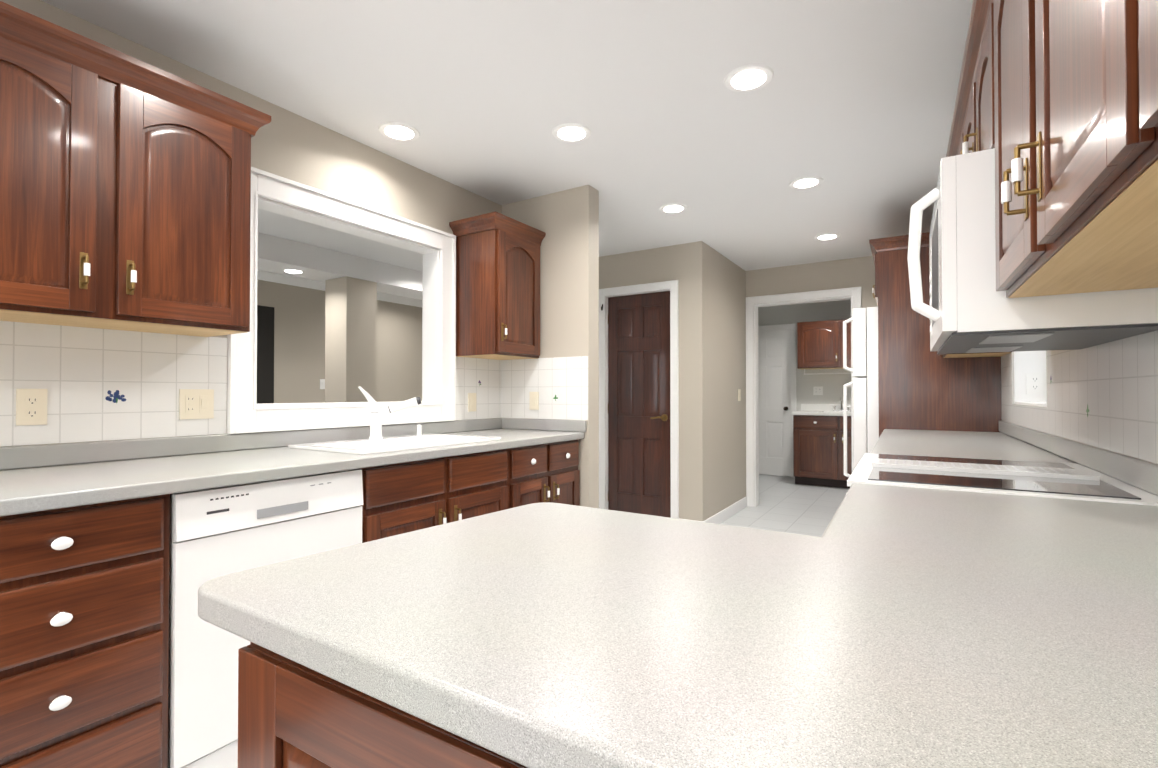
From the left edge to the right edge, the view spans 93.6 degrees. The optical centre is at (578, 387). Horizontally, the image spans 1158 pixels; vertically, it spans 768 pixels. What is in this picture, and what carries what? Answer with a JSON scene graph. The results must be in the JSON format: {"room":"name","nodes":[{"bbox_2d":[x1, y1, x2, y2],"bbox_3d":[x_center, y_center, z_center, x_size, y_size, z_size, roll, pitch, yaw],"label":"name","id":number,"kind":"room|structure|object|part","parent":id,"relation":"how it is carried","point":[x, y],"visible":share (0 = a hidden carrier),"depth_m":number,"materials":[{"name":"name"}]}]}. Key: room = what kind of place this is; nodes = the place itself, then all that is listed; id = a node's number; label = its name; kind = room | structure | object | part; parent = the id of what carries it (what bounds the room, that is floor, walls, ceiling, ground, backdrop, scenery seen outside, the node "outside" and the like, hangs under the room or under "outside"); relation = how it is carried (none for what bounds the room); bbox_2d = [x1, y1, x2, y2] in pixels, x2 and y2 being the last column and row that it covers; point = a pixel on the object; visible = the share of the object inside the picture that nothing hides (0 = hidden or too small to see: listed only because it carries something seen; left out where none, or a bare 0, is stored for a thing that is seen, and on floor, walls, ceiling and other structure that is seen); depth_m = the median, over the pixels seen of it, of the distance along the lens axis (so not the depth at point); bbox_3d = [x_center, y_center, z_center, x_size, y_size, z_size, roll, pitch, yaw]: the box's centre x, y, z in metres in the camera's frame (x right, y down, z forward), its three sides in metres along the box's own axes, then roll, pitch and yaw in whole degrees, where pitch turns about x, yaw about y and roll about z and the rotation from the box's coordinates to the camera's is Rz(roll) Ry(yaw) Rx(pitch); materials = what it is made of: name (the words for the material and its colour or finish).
{"room":"kitchen","nodes":[
{"label":"kitchen","id":0,"kind":"room"},
{"bbox_2d":[0,0,499,456],"bbox_3d":[-2.160,-0.040,1.131,0.120,2.400,6.190,0,-1,32],"label":"wall","id":1,"kind":"structure","parent":0,"point":[294,147],"depth_m":3.00,"materials":[{"name":"beige paint"}]},
{"bbox_2d":[0,37,250,336],"bbox_3d":[-1.518,-0.572,1.687,0.371,0.742,0.825,0,-1,32],"label":"upper cabinet","id":2,"kind":"object","parent":1,"relation":"attached to","point":[125,207],"visible":1,"depth_m":1.63,"materials":[{"name":"brown wood"}]},
{"bbox_2d":[257,305,273,403],"bbox_3d":[-3.430,0.182,5.343,0.004,2.050,0.850,0,-1,32],"label":"doorway","id":3,"kind":"object","parent":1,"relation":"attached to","point":[265,354],"visible":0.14,"depth_m":5.63,"materials":[{"name":"black"}]},
{"bbox_2d":[0,321,587,446],"bbox_3d":[-1.239,-0.010,1.838,0.678,0.384,3.770,0,-1,32],"label":"tile backsplash","id":4,"kind":"structure","parent":1,"relation":"attached to","point":[78,373],"depth_m":1.95,"materials":[{"name":"white tile"}]},
{"bbox_2d":[16,389,46,425],"bbox_3d":[-1.714,0.061,1.702,0.008,0.114,0.070,0,-1,32],"label":"electrical outlet","id":5,"kind":"object","parent":4,"relation":"attached to","point":[31,406],"visible":1,"depth_m":1.70,"materials":[{"name":"beige plastic"}]},
{"bbox_2d":[105,390,125,402],"bbox_3d":[-1.604,0.033,1.883,0.002,0.047,0.058,0,-1,32],"label":"decorative tile","id":6,"kind":"structure","parent":4,"relation":"attached to","point":[116,396],"depth_m":1.88,"materials":[{"name":"blue tile"}]},
{"bbox_2d":[179,389,213,419],"bbox_3d":[-1.467,0.065,2.088,0.011,0.114,0.116,0,-1,32],"label":"outlet","id":7,"kind":"object","parent":4,"relation":"attached to","point":[196,403],"visible":1,"depth_m":2.09,"materials":[{"name":"beige plastic"}]},
{"bbox_2d":[468,393,475,411],"bbox_3d":[-0.659,0.093,3.364,0.011,0.114,0.070,0,-1,32],"label":"light switch","id":8,"kind":"object","parent":4,"relation":"attached to","point":[471,401],"visible":1,"depth_m":3.36,"materials":[{"name":"beige plastic"}]},
{"bbox_2d":[529,392,538,409],"bbox_3d":[-0.287,0.086,3.451,0.070,0.114,0.011,0,-1,32],"label":"switch","id":9,"kind":"object","parent":4,"relation":"attached to","point":[533,400],"visible":1,"depth_m":3.45,"materials":[{"name":"beige plastic"}]},
{"bbox_2d":[320,379,324,388],"bbox_3d":[-2.905,-0.034,6.167,0.011,0.114,0.070,0,-1,32],"label":"light switch","id":10,"kind":"object","parent":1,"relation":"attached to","point":[322,383],"visible":0.9,"depth_m":6.16,"materials":[{"name":"white plastic"}]},
{"bbox_2d":[257,270,421,306],"bbox_3d":[-4.028,-1.161,4.345,0.075,0.085,9.598,0,-1,32],"label":"ceiling","id":11,"kind":"structure","parent":1,"relation":"attached to","point":[288,279],"depth_m":5.95,"materials":[{"name":"white paint"}]},
{"bbox_2d":[227,167,455,433],"bbox_3d":[-1.137,-0.357,2.748,0.178,1.100,1.240,0,-1,32],"label":"window","id":12,"kind":"structure","parent":1,"relation":"in","point":[246,413],"depth_m":2.65,"materials":[{"name":"white paint"}]},
{"bbox_2d":[456,229,539,359],"bbox_3d":[-0.475,-0.554,3.334,0.371,0.742,0.424,0,-1,32],"label":"upper cabinet","id":13,"kind":"object","parent":1,"relation":"attached to","point":[497,294],"visible":0.98,"depth_m":3.19,"materials":[{"name":"brown wood"}]},
{"bbox_2d":[449,211,545,245],"bbox_3d":[-0.490,-0.937,3.322,0.360,0.078,0.475,0,-1,32],"label":"crown molding","id":14,"kind":"structure","parent":13,"relation":"attached to","point":[484,222],"depth_m":3.17,"materials":[{"name":"brown wood"}]},
{"bbox_3d":[-2.058,-0.582,0.835,0.371,0.742,1.188,0,-1,32],"label":"upper cabinet","id":15,"kind":"object","parent":1,"relation":"attached to","visible":0},
{"bbox_2d":[0,1,270,137],"bbox_3d":[-1.840,-0.960,1.190,0.360,0.078,2.109,0,-1,32],"label":"crown molding","id":16,"kind":"structure","parent":15,"relation":"attached to","point":[26,29],"depth_m":1.63,"materials":[{"name":"brown wood"}]},
{"bbox_2d":[257,232,422,402],"bbox_3d":[-3.055,-0.011,3.716,0.420,2.400,9.598,0,-1,32],"label":"beam","id":17,"kind":"structure","parent":0,"point":[354,285],"depth_m":4.97,"materials":[{"name":"beige paint"}]},
{"bbox_2d":[281,268,304,273],"bbox_3d":[-2.456,-0.996,4.673,0.190,0.008,0.190,0,-1,32],"label":"recessed light","id":18,"kind":"object","parent":17,"relation":"attached to","point":[292,271],"visible":0.98,"depth_m":4.66,"materials":[{"name":"white paint"}]},
{"bbox_2d":[41,0,972,271],"bbox_3d":[-1.006,-1.246,3.320,6.520,0.060,11.340,0,-1,32],"label":"ceiling","id":19,"kind":"structure","parent":0,"point":[851,102],"depth_m":2.29,"materials":[{"name":"white paint"}]},
{"bbox_2d":[378,122,419,140],"bbox_3d":[-0.859,-1.219,2.599,0.190,0.008,0.190,0,-1,32],"label":"recessed light","id":20,"kind":"object","parent":19,"relation":"in","point":[398,131],"visible":1,"depth_m":2.58,"materials":[{"name":"white glass"}]},
{"bbox_2d":[552,123,590,141],"bbox_3d":[-0.035,-1.219,2.610,0.190,0.008,0.190,0,-1,32],"label":"recessed light","id":21,"kind":"object","parent":19,"relation":"in","point":[570,132],"visible":1,"depth_m":2.59,"materials":[{"name":"white glass"}]},
{"bbox_2d":[659,203,687,212],"bbox_3d":[0.639,-1.207,3.675,0.190,0.008,0.190,0,-1,32],"label":"recessed light","id":22,"kind":"object","parent":19,"relation":"in","point":[673,208],"visible":1,"depth_m":3.66,"materials":[{"name":"white paint"}]},
{"bbox_2d":[724,64,773,91],"bbox_3d":[0.674,-1.224,2.161,0.190,0.008,0.190,0,-1,32],"label":"recessed light","id":23,"kind":"object","parent":19,"relation":"in","point":[749,78],"visible":1,"depth_m":2.15,"materials":[{"name":"white glass"}]},
{"bbox_2d":[789,176,823,188],"bbox_3d":[1.348,-1.212,3.225,0.190,0.008,0.190,0,-1,32],"label":"recessed light","id":24,"kind":"object","parent":19,"relation":"in","point":[806,182],"visible":1,"depth_m":3.21,"materials":[{"name":"white glass"}]},
{"bbox_2d":[814,233,839,239],"bbox_3d":[1.983,-1.200,4.338,0.190,0.008,0.190,0,-1,32],"label":"recessed light","id":25,"kind":"object","parent":19,"relation":"in","point":[828,236],"visible":1,"depth_m":4.31,"materials":[{"name":"white paint"}]},
{"bbox_2d":[500,185,603,507],"bbox_3d":[-0.198,-0.014,3.481,0.680,2.400,0.120,0,-1,32],"label":"wall","id":26,"kind":"structure","parent":0,"point":[571,266],"depth_m":3.33,"materials":[{"name":"beige paint"}]},
{"bbox_2d":[604,243,687,518],"bbox_3d":[0.575,0.001,4.803,0.810,2.400,0.120,0,-1,32],"label":"wall","id":27,"kind":"structure","parent":0,"point":[668,263],"depth_m":4.58,"materials":[{"name":"beige paint"}]},
{"bbox_2d":[599,280,678,518],"bbox_3d":[0.533,0.152,4.800,0.770,2.098,0.164,0,-1,32],"label":"door frame","id":28,"kind":"structure","parent":27,"relation":"attached to","point":[672,285],"depth_m":4.73,"materials":[{"name":"white paint"}]},
{"bbox_2d":[608,291,670,517],"bbox_3d":[0.522,0.185,4.787,0.624,2.016,0.090,0,-1,32],"label":"pantry door","id":29,"kind":"structure","parent":27,"relation":"in","point":[639,472],"depth_m":4.79,"materials":[{"name":"brown wood"}]},
{"bbox_2d":[758,329,790,476],"bbox_3d":[2.578,0.216,7.618,0.748,2.016,0.105,0,-1,32],"label":"laundry door","id":30,"kind":"structure","parent":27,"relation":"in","point":[774,382],"depth_m":7.55,"materials":[{"name":"white paint"}]},
{"bbox_2d":[688,241,747,520],"bbox_3d":[1.290,0.003,5.036,0.150,2.400,1.280,0,-1,32],"label":"wall","id":31,"kind":"structure","parent":0,"point":[714,286],"depth_m":4.73,"materials":[{"name":"beige paint"}]},
{"bbox_2d":[701,496,746,523],"bbox_3d":[1.361,1.153,4.982,0.012,0.100,1.313,0,-1,32],"label":"baseboard","id":32,"kind":"structure","parent":31,"relation":"attached to","point":[727,512],"depth_m":4.99,"materials":[{"name":"white paint"}]},
{"bbox_2d":[738,389,740,400],"bbox_3d":[1.578,0.077,5.338,0.011,0.114,0.070,0,-1,32],"label":"light switch","id":33,"kind":"object","parent":31,"relation":"attached to","point":[739,394],"visible":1,"depth_m":5.33,"materials":[{"name":"beige plastic"}]},
{"bbox_2d":[720,474,848,536],"bbox_3d":[-1.006,1.214,3.293,6.520,0.060,11.340,0,-1,32],"label":"floor","id":34,"kind":"structure","parent":0,"point":[787,504],"depth_m":5.41,"materials":[{"name":"tile"}]},
{"bbox_2d":[0,494,169,767],"bbox_3d":[-1.491,0.726,1.452,0.652,0.873,0.462,0,-1,32],"label":"base cabinet","id":35,"kind":"object","parent":34,"relation":"on","point":[84,625],"visible":0.92,"depth_m":1.34,"materials":[{"name":"brown wood"}]},
{"bbox_2d":[168,469,362,767],"bbox_3d":[-1.201,0.732,1.895,0.609,0.862,0.588,0,-1,32],"label":"dishwasher","id":36,"kind":"object","parent":34,"relation":"on","point":[219,531],"visible":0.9,"depth_m":1.59,"materials":[{"name":"white"}]},
{"bbox_2d":[238,642,527,767],"bbox_3d":[0.258,0.717,0.608,1.185,0.873,0.652,0,-1,31],"label":"base cabinet","id":37,"kind":"object","parent":34,"relation":"on","point":[292,714],"visible":0.12,"depth_m":0.54,"materials":[{"name":"brown wood"}]},
{"bbox_2d":[198,420,1157,767],"bbox_3d":[1.020,0.239,1.949,1.254,0.109,3.784,0,-1,31],"label":"countertop","id":38,"kind":"structure","parent":37,"relation":"on","point":[886,626],"depth_m":0.55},
{"bbox_2d":[359,449,507,542],"bbox_3d":[-0.817,0.738,2.506,0.664,0.873,0.845,0,-1,32],"label":"base cabinet","id":39,"kind":"object","parent":34,"relation":"on","point":[401,498],"visible":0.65,"depth_m":2.27,"materials":[{"name":"brown wood"}]},
{"bbox_2d":[507,439,579,508],"bbox_3d":[-0.413,0.745,3.143,0.664,0.873,0.659,0,-1,32],"label":"base cabinet","id":40,"kind":"object","parent":34,"relation":"on","point":[547,472],"visible":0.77,"depth_m":2.95,"materials":[{"name":"brown wood"}]},
{"bbox_2d":[793,415,851,488],"bbox_3d":[3.273,0.785,6.765,1.040,0.873,0.654,0,-1,32],"label":"base cabinet","id":41,"kind":"object","parent":34,"relation":"on","point":[818,454],"visible":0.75,"depth_m":6.64,"materials":[{"name":"brown wood"}]},
{"bbox_2d":[792,404,850,415],"bbox_3d":[3.280,0.283,6.782,1.070,0.128,0.630,0,-1,32],"label":"countertop","id":42,"kind":"structure","parent":41,"relation":"on","point":[812,409],"depth_m":7.07,"materials":[{"name":"white"}]},
{"bbox_2d":[832,397,850,410],"bbox_3d":[3.358,0.220,6.971,0.220,0.179,0.155,0,-1,32],"label":"faucet","id":43,"kind":"object","parent":42,"relation":"on","point":[840,400],"visible":0.94,"depth_m":7.01,"materials":[{"name":"silver metal"}]},
{"bbox_2d":[843,307,878,477],"bbox_3d":[2.418,0.312,3.920,0.850,1.733,0.910,0,-1,31],"label":"refrigerator","id":44,"kind":"object","parent":34,"relation":"on","point":[864,370],"visible":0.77,"depth_m":3.69,"materials":[{"name":"white metal"}]},
{"bbox_2d":[878,246,1001,436],"bbox_3d":[2.260,0.129,3.428,0.647,2.107,0.020,0,-1,31],"label":"panel","id":45,"kind":"object","parent":34,"relation":"on","point":[921,386],"visible":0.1,"depth_m":3.47,"materials":[{"name":"brown wood"}]},
{"bbox_2d":[845,453,1157,505],"bbox_3d":[1.150,0.696,1.603,0.676,0.928,0.756,0,-1,31],"label":"range","id":46,"kind":"object","parent":34,"relation":"on","point":[1053,480],"visible":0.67,"depth_m":1.44,"materials":[{"name":"white"}]},
{"bbox_3d":[-1.932,0.719,0.746,0.664,0.873,1.198,0,-1,32],"label":"base cabinet","id":47,"kind":"object","parent":34,"relation":"on","visible":0},
{"bbox_2d":[0,418,585,515],"bbox_3d":[-1.243,0.237,1.836,0.668,0.109,3.767,0,-1,32],"label":"countertop","id":48,"kind":"structure","parent":47,"relation":"on","point":[36,478],"depth_m":1.84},
{"bbox_2d":[358,386,420,438],"bbox_3d":[-0.913,0.123,2.636,0.197,0.253,0.241,0,-1,32],"label":"faucet","id":49,"kind":"object","parent":48,"relation":"on","point":[377,412],"visible":1,"depth_m":2.63,"materials":[{"name":"white plastic"}]},
{"bbox_2d":[288,433,500,454],"bbox_3d":[-0.818,0.338,2.526,0.500,0.178,0.800,0,-1,32],"label":"double-bowl sink","id":50,"kind":"object","parent":48,"relation":"in","point":[384,444],"visible":0.38,"depth_m":2.50,"materials":[{"name":"white ceramic"}]},
{"bbox_2d":[417,424,421,434],"bbox_3d":[-0.844,0.224,2.869,0.026,0.056,0.026,0,-1,32],"label":"soap dispenser","id":51,"kind":"object","parent":50,"relation":"on","point":[419,431],"visible":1,"depth_m":2.86,"materials":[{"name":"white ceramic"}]},
{"bbox_2d":[748,256,877,410],"bbox_3d":[2.171,0.006,5.324,2.950,2.400,0.150,0,-1,32],"label":"wall","id":52,"kind":"structure","parent":0,"point":[852,272],"depth_m":5.52,"materials":[{"name":"beige paint"}]},
{"bbox_2d":[758,323,795,477],"bbox_3d":[2.565,0.184,7.597,0.890,2.095,0.024,0,-1,32],"label":"door frame","id":53,"kind":"structure","parent":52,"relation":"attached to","point":[792,327],"depth_m":7.38,"materials":[{"name":"white paint"}]},
{"bbox_2d":[746,287,861,506],"bbox_3d":[2.180,0.144,5.308,1.050,2.125,0.146,0,-1,32],"label":"door frame","id":54,"kind":"structure","parent":52,"relation":"attached to","point":[852,294],"depth_m":5.50,"materials":[{"name":"white paint"}]},
{"bbox_2d":[813,386,822,394],"bbox_3d":[3.177,0.047,7.221,0.116,0.114,0.008,0,-1,32],"label":"electrical outlet","id":55,"kind":"object","parent":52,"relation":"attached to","point":[817,390],"visible":1,"depth_m":7.22,"materials":[{"name":"white plastic"}]},
{"bbox_2d":[797,319,850,374],"bbox_3d":[3.350,-0.506,6.901,1.040,0.680,0.371,0,-1,32],"label":"wall cabinet","id":56,"kind":"object","parent":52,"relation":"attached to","point":[819,344],"depth_m":6.90,"materials":[{"name":"brown wood"}]},
{"bbox_3d":[3.334,-0.205,6.872,0.920,0.077,0.020,0,-1,32],"label":"laundry hanging rod rail","id":57,"kind":"part","parent":56,"relation":"part of","materials":[{"name":"beige wood"}]},
{"bbox_2d":[1014,351,1046,406],"bbox_3d":[2.195,-0.344,2.515,0.180,0.860,0.820,0,-1,31],"label":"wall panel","id":58,"kind":"structure","parent":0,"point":[1025,362],"depth_m":2.87,"materials":[{"name":"white paint"}]},
{"bbox_2d":[1026,372,1043,393],"bbox_3d":[2.393,-0.021,2.852,0.070,0.114,0.008,0,-1,31],"label":"outlet","id":59,"kind":"object","parent":58,"relation":"attached to","point":[1034,382],"visible":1,"depth_m":2.85,"materials":[{"name":"white plastic"}]},
{"bbox_2d":[1004,352,1157,464],"bbox_3d":[1.639,-0.035,1.586,0.180,2.400,12.020,0,-1,31],"label":"wall","id":60,"kind":"structure","parent":0,"point":[1080,442],"depth_m":1.82,"materials":[{"name":"white tile"}]},
{"bbox_2d":[872,254,877,304],"bbox_3d":[2.492,-0.751,3.877,0.701,0.338,0.968,0,-1,31],"label":"upper cabinet","id":61,"kind":"object","parent":60,"relation":"attached to","point":[875,292],"visible":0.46,"depth_m":3.63,"materials":[{"name":"brown wood"}]},
{"bbox_2d":[869,232,929,264],"bbox_3d":[2.381,-0.933,3.689,0.693,0.078,1.407,0,-1,31],"label":"crown molding","id":62,"kind":"structure","parent":61,"relation":"attached to","point":[888,244],"depth_m":3.53,"materials":[{"name":"brown wood"}]},
{"bbox_2d":[958,134,963,154],"bbox_3d":[1.613,-0.568,2.069,0.351,0.742,0.488,0,-1,31],"label":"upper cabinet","id":63,"kind":"object","parent":60,"relation":"attached to","point":[962,141],"depth_m":1.99,"materials":[{"name":"brown wood"}]},
{"bbox_2d":[939,352,1010,357],"bbox_3d":[2.286,-0.556,3.190,0.351,0.742,0.366,0,-1,31],"label":"upper cabinet","id":64,"kind":"object","parent":60,"relation":"attached to","point":[986,354],"visible":0.08,"depth_m":3.16,"materials":[{"name":"brown wood"}]},
{"bbox_2d":[960,3,994,154],"bbox_3d":[1.291,-0.753,1.534,0.351,0.386,0.756,0,-1,31],"label":"upper cabinet","id":65,"kind":"object","parent":60,"relation":"attached to","point":[979,131],"visible":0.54,"depth_m":1.45,"materials":[{"name":"brown wood"}]},
{"bbox_2d":[907,148,1157,353],"bbox_3d":[1.231,-0.340,1.566,0.489,0.438,0.756,0,-1,31],"label":"microwave","id":66,"kind":"object","parent":65,"relation":"attached to","point":[970,309],"visible":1,"depth_m":1.30,"materials":[{"name":"white"}]},
{"bbox_2d":[993,0,1157,297],"bbox_3d":[0.864,-0.582,0.820,0.351,0.742,0.898,0,-1,31],"label":"upper cabinet","id":67,"kind":"object","parent":60,"relation":"attached to","point":[1076,178],"visible":1,"depth_m":0.78,"materials":[{"name":"brown wood"}]},
{"bbox_2d":[1001,330,1157,463],"bbox_3d":[1.218,-0.018,1.066,0.006,0.384,5.096,0,-1,31],"label":"tile backsplash","id":68,"kind":"structure","parent":60,"relation":"attached to","point":[1113,385],"depth_m":1.59,"materials":[{"name":"white tile"}]},
{"bbox_2d":[1138,0,1157,128],"bbox_3d":[0.428,-0.591,0.060,0.315,0.740,0.849,0,-1,31],"label":"upper cabinet","id":69,"kind":"object","parent":60,"relation":"attached to","point":[1148,53],"visible":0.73,"depth_m":0.43,"materials":[{"name":"brown wood"}]},
{"bbox_2d":[946,0,992,156],"bbox_3d":[0.751,-0.966,0.630,0.340,0.078,3.944,0,-1,31],"label":"crown molding","id":70,"kind":"structure","parent":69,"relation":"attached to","point":[980,10],"depth_m":1.64,"materials":[{"name":"brown wood"}]}
]}

